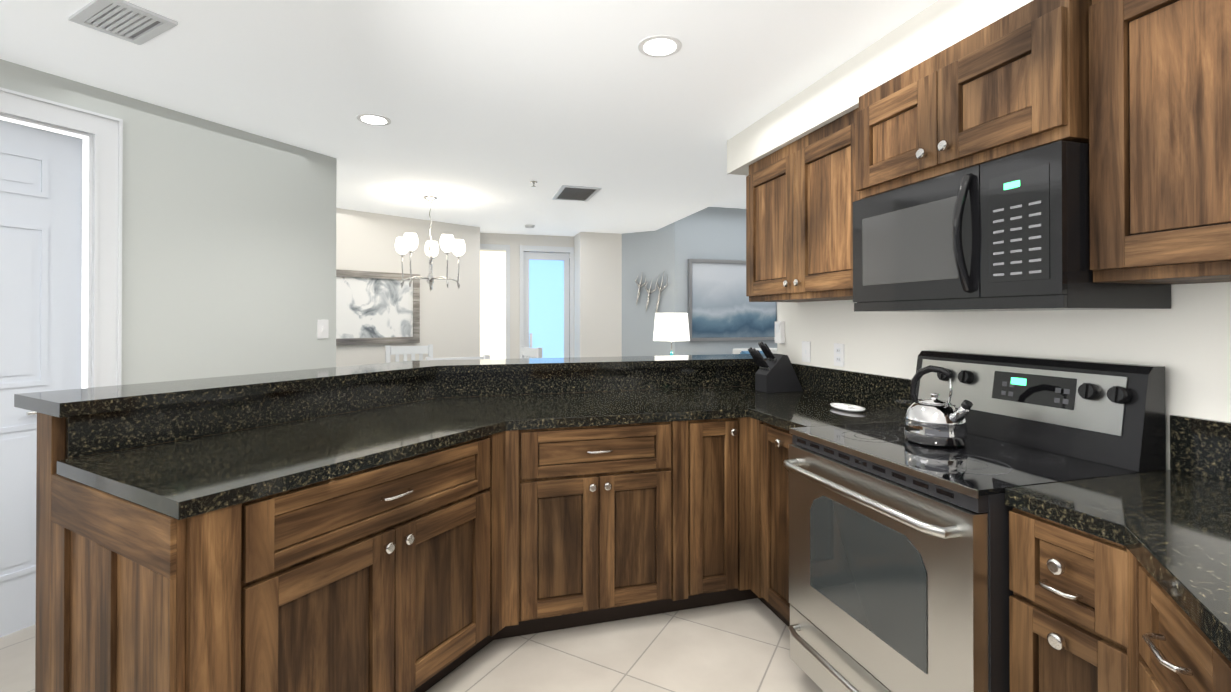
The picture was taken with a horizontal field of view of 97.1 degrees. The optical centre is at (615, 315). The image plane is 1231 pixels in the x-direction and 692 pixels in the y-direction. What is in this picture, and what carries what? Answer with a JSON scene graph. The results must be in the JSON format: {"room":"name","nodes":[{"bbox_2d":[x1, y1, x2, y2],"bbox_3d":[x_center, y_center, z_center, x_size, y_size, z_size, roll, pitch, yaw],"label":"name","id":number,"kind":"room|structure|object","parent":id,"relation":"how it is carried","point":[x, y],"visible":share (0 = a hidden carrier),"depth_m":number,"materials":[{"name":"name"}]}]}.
{"room":"kitchen","nodes":[
{"label":"kitchen","id":0,"kind":"room"},
{"bbox_2d":[0,59,336,384],"bbox_3d":[-2.797,0.144,1.700,0.120,2.370,4.200,0,0,26],"label":"wall","id":1,"kind":"structure","parent":0,"point":[228,251],"depth_m":2.91,"materials":[{"name":"grey paint"}]},
{"bbox_2d":[0,120,82,636],"bbox_3d":[-2.600,0.258,2.089,0.552,2.122,0.666,0,0,-16],"label":"door","id":2,"kind":"structure","parent":1,"relation":"in","point":[41,174],"depth_m":2.31,"materials":[{"name":"white paint"}]},
{"bbox_2d":[0,87,122,387],"bbox_3d":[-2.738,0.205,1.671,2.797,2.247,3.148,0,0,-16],"label":"door frame","id":3,"kind":"structure","parent":1,"relation":"attached to","point":[104,134],"depth_m":2.46,"materials":[{"name":"white wood"}]},
{"bbox_2d":[317,320,328,338],"bbox_3d":[-1.870,0.089,3.476,0.012,0.120,0.075,0,0,26],"label":"light switch","id":4,"kind":"object","parent":1,"relation":"attached to","point":[322,328],"visible":1,"depth_m":3.47,"materials":[{"name":"white plastic"}]},
{"bbox_2d":[336,208,479,366],"bbox_3d":[-3.126,0.162,4.961,3.723,2.370,2.464,0,0,-16],"label":"wall","id":5,"kind":"structure","parent":0,"point":[449,319],"depth_m":5.80,"materials":[{"name":"white paint"}]},
{"bbox_2d":[336,269,419,345],"bbox_3d":[-2.432,-0.071,5.372,0.034,0.720,1.020,0,0,45],"label":"framed picture","id":6,"kind":"object","parent":5,"relation":"attached to","point":[377,307],"visible":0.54,"depth_m":5.42},
{"bbox_2d":[0,598,822,691],"bbox_3d":[-0.588,1.368,3.326,12.000,0.060,12.000,0,0,-16],"label":"floor","id":7,"kind":"structure","parent":0,"point":[741,646],"depth_m":2.11,"materials":[{"name":"tile"}]},
{"bbox_2d":[385,344,432,362],"bbox_3d":[-1.960,0.824,5.274,0.446,1.050,0.443,0,0,-31],"label":"chair","id":8,"kind":"object","parent":7,"relation":"on","point":[396,351],"visible":0.31,"depth_m":5.42,"materials":[{"name":"white"}]},
{"bbox_2d":[35,470,789,691],"bbox_3d":[-0.249,0.895,2.190,2.969,0.873,1.496,0,0,-16],"label":"base cabinet","id":9,"kind":"object","parent":7,"relation":"on","point":[410,526],"depth_m":1.66,"materials":[{"name":"brown wood"}]},
{"bbox_2d":[36,410,904,533],"bbox_3d":[-0.236,0.437,2.178,2.951,0.040,1.489,0,0,-16],"label":"countertop","id":10,"kind":"structure","parent":9,"relation":"on","point":[131,489],"depth_m":1.70,"materials":[{"name":"black stone"}]},
{"bbox_2d":[37,386,897,465],"bbox_3d":[-0.318,0.813,2.496,3.175,1.040,1.110,0,0,-16],"label":"backsplash","id":11,"kind":"structure","parent":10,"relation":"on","point":[239,429],"depth_m":2.16,"materials":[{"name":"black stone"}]},
{"bbox_2d":[14,354,905,417],"bbox_3d":[-0.407,0.273,2.555,3.316,0.040,1.353,0,0,-16],"label":"countertop","id":12,"kind":"structure","parent":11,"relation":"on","point":[473,380],"depth_m":2.66,"materials":[{"name":"black stone"}]},
{"bbox_2d":[748,342,802,392],"bbox_3d":[0.881,0.283,3.019,0.301,0.276,0.118,0,0,-16],"label":"knife block","id":13,"kind":"object","parent":10,"relation":"on","point":[774,373],"visible":1,"depth_m":2.98,"materials":[{"name":"black"}]},
{"bbox_2d":[830,403,864,411],"bbox_3d":[1.027,0.408,2.409,0.106,0.019,0.191,0,0,-16],"label":"spoon rest","id":14,"kind":"object","parent":10,"relation":"on","point":[847,407],"visible":1,"depth_m":2.39,"materials":[{"name":"white ceramic"}]},
{"bbox_2d":[426,355,489,359],"bbox_3d":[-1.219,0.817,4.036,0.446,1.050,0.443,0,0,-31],"label":"dining table","id":15,"kind":"object","parent":7,"relation":"on","point":[465,358],"visible":0.1,"depth_m":3.87,"materials":[{"name":"white"}]},
{"bbox_2d":[520,346,541,357],"bbox_3d":[-0.970,0.822,5.026,0.443,1.050,0.446,0,0,-31],"label":"chair","id":16,"kind":"object","parent":7,"relation":"on","point":[527,352],"visible":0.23,"depth_m":5.11,"materials":[{"name":"white"}]},
{"bbox_2d":[733,348,776,353],"bbox_3d":[2.129,0.869,6.292,1.950,0.970,0.930,0,0,-16],"label":"sofa","id":17,"kind":"object","parent":7,"relation":"on","point":[744,351],"visible":0.04,"depth_m":6.16,"materials":[{"name":"white fabric"}]},
{"bbox_2d":[783,350,1165,691],"bbox_3d":[1.023,0.734,1.720,0.725,1.190,0.756,0,0,-16],"label":"range","id":18,"kind":"object","parent":7,"relation":"on","point":[898,561],"visible":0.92,"depth_m":1.56,"materials":[{"name":"silver metal"}]},
{"bbox_2d":[904,365,972,447],"bbox_3d":[1.047,0.289,1.757,0.181,0.249,0.230,0,0,-16],"label":"kettle","id":19,"kind":"object","parent":18,"relation":"on","point":[934,421],"visible":1,"depth_m":1.71,"materials":[{"name":"silver metal"}]},
{"bbox_2d":[1005,415,1230,691],"bbox_3d":[1.118,0.793,0.703,1.156,1.060,1.243,0,0,-16],"label":"base cabinet","id":20,"kind":"object","parent":7,"relation":"on","point":[1120,583],"visible":1,"depth_m":1.13,"materials":[{"name":"brown wood"}]},
{"bbox_3d":[0.609,1.040,5.915,0.480,0.625,0.480,0,0,-16],"label":"side table","id":21,"kind":"object","parent":7,"relation":"on","visible":0},
{"bbox_2d":[653,313,689,354],"bbox_3d":[0.609,0.351,5.919,0.400,0.750,0.400,0,0,-16],"label":"table lamp","id":22,"kind":"object","parent":21,"relation":"on","point":[671,327],"visible":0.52,"depth_m":5.76,"materials":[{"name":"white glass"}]},
{"bbox_2d":[0,0,937,257],"bbox_3d":[-2.559,-1.185,2.778,7.900,0.300,12.000,0,0,-16],"label":"ceiling","id":23,"kind":"structure","parent":0,"point":[490,109],"depth_m":2.41,"materials":[{"name":"white paint"}]},
{"bbox_2d":[68,0,177,44],"bbox_3d":[-1.730,-1.034,1.911,0.300,0.012,0.200,0,0,29],"label":"ceiling vent","id":24,"kind":"object","parent":23,"relation":"in","point":[129,22],"visible":0.98,"depth_m":1.90,"materials":[{"name":"white metal"}]},
{"bbox_2d":[356,113,390,125],"bbox_3d":[-1.276,-1.031,2.873,0.170,0.006,0.170,0,0,-16],"label":"recessed light","id":25,"kind":"object","parent":23,"relation":"in","point":[373,119],"visible":1,"depth_m":2.86,"materials":[{"name":"white"}]},
{"bbox_2d":[395,195,465,290],"bbox_3d":[-1.601,-0.614,4.705,0.586,0.819,0.561,0,0,-16],"label":"chandelier","id":26,"kind":"object","parent":23,"relation":"hanging from","point":[406,243],"visible":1,"depth_m":4.65,"materials":[{"name":"white glass"}]},
{"bbox_2d":[524,224,534,228],"bbox_3d":[-0.971,-0.999,6.142,0.120,0.034,0.120,0,0,-16],"label":"smoke detector","id":27,"kind":"object","parent":23,"relation":"attached to","point":[530,226],"visible":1,"depth_m":6.10,"materials":[{"name":"white plastic"}]},
{"bbox_2d":[552,185,601,201],"bbox_3d":[-0.334,-1.019,4.566,0.320,0.012,0.500,0,0,-16],"label":"ceiling vent","id":28,"kind":"object","parent":23,"relation":"in","point":[575,193],"visible":1,"depth_m":4.54,"materials":[{"name":"white metal"}]},
{"bbox_2d":[638,35,681,57],"bbox_3d":[0.171,-1.036,2.100,0.170,0.006,0.170,0,0,-16],"label":"recessed light","id":29,"kind":"object","parent":23,"relation":"in","point":[658,46],"visible":1,"depth_m":2.09,"materials":[{"name":"white"}]},
{"bbox_2d":[480,233,573,358],"bbox_3d":[-1.970,0.171,6.633,2.950,2.370,0.135,0,0,-16],"label":"wall","id":30,"kind":"structure","parent":0,"point":[514,247],"depth_m":6.79,"materials":[{"name":"white paint"}]},
{"bbox_2d":[524,252,568,357],"bbox_3d":[-0.878,0.280,6.925,0.585,2.155,0.050,0,0,-16],"label":"glass door","id":31,"kind":"structure","parent":30,"relation":"in","point":[546,302],"depth_m":6.93,"materials":[{"name":"blue glass"}]},
{"bbox_2d":[574,232,621,356],"bbox_3d":[-0.246,0.173,6.924,0.525,2.370,0.520,0,0,-16],"label":"wall","id":32,"kind":"structure","parent":0,"point":[597,294],"depth_m":6.68,"materials":[{"name":"white paint"}]},
{"bbox_2d":[622,222,674,355],"bbox_3d":[0.417,0.026,6.626,0.711,2.660,0.120,0,0,29],"label":"wall","id":33,"kind":"structure","parent":0,"point":[650,255],"depth_m":6.58,"materials":[{"name":"grey paint"}]},
{"bbox_2d":[635,270,667,312],"bbox_3d":[0.428,-0.244,6.519,0.430,0.588,0.034,0,0,29],"label":"wall art","id":34,"kind":"object","parent":33,"relation":"attached to","point":[660,289],"visible":0.88,"depth_m":6.51,"materials":[{"name":"silver metal"}]},
{"bbox_2d":[675,207,776,354],"bbox_3d":[2.568,0.028,6.999,3.920,2.660,0.120,0,0,-16],"label":"wall","id":35,"kind":"structure","parent":0,"point":[715,233],"depth_m":6.53,"materials":[{"name":"grey paint"}]},
{"bbox_2d":[688,259,776,340],"bbox_3d":[1.449,-0.179,6.597,1.215,0.970,0.038,0,0,-16],"label":"framed picture","id":36,"kind":"object","parent":35,"relation":"attached to","point":[721,307],"visible":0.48,"depth_m":6.56,"materials":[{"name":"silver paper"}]},
{"bbox_2d":[709,190,745,208],"bbox_3d":[3.212,-1.366,4.424,4.099,0.100,12.000,0,0,-16],"label":"ceiling","id":37,"kind":"structure","parent":0,"point":[738,200],"depth_m":6.30,"materials":[{"name":"white paint"}]},
{"bbox_2d":[727,0,1230,469],"bbox_3d":[1.637,0.138,0.608,0.455,2.370,5.539,0,0,-16],"label":"wall","id":38,"kind":"structure","parent":0,"point":[1185,340],"depth_m":1.90,"materials":[{"name":"white paint"}]},
{"bbox_2d":[775,321,784,342],"bbox_3d":[0.979,0.103,3.247,0.034,0.130,0.065,0,0,-16],"label":"light switch","id":39,"kind":"object","parent":38,"relation":"attached to","point":[779,331],"visible":1,"depth_m":3.22,"materials":[{"name":"white plastic"}]},
{"bbox_2d":[746,112,852,301],"bbox_3d":[1.006,-0.456,2.622,0.324,0.761,0.928,0,0,-16],"label":"upper cabinet","id":40,"kind":"object","parent":38,"relation":"attached to","point":[799,210],"depth_m":2.52,"materials":[{"name":"brown wood"}]},
{"bbox_2d":[802,341,810,362],"bbox_3d":[1.058,0.203,3.017,0.008,0.115,0.072,0,0,-16],"label":"electrical outlet plate","id":41,"kind":"object","parent":38,"relation":"attached to","point":[806,351],"visible":1,"depth_m":3.01,"materials":[{"name":"white plastic"}]},
{"bbox_2d":[834,343,843,366],"bbox_3d":[1.132,0.202,2.755,0.008,0.115,0.072,0,0,-16],"label":"electrical outlet plate","id":42,"kind":"object","parent":38,"relation":"attached to","point":[838,354],"visible":1,"depth_m":2.75,"materials":[{"name":"white plastic"}]},
{"bbox_2d":[898,378,911,413],"bbox_3d":[1.127,0.347,2.745,0.020,0.146,1.147,0,0,-16],"label":"backsplash","id":43,"kind":"structure","parent":38,"relation":"attached to","point":[904,395],"depth_m":2.33,"materials":[{"name":"black stone"}]},
{"bbox_2d":[850,0,1085,203],"bbox_3d":[1.210,-0.645,1.780,0.394,0.395,0.754,0,0,-16],"label":"upper cabinet","id":44,"kind":"object","parent":38,"relation":"attached to","point":[1016,84],"depth_m":1.59,"materials":[{"name":"brown wood"}]},
{"bbox_2d":[853,140,1170,311],"bbox_3d":[1.181,-0.226,1.770,0.450,0.420,0.754,0,0,-16],"label":"microwave","id":45,"kind":"object","parent":44,"relation":"attached to","point":[1010,233],"visible":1,"depth_m":1.54,"materials":[{"name":"black plastic"}]},
{"bbox_2d":[1086,0,1230,284],"bbox_3d":[1.462,-0.465,1.023,0.324,0.761,0.828,0,0,-16],"label":"upper cabinet","id":46,"kind":"object","parent":38,"relation":"attached to","point":[1135,95],"depth_m":1.24,"materials":[{"name":"brown wood"}]},
{"label":"outside","id":47,"kind":"structure","parent":0,"visible":0},
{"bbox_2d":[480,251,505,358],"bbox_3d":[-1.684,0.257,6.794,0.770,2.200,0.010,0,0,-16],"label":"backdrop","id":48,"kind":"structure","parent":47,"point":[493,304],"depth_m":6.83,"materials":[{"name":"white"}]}
]}

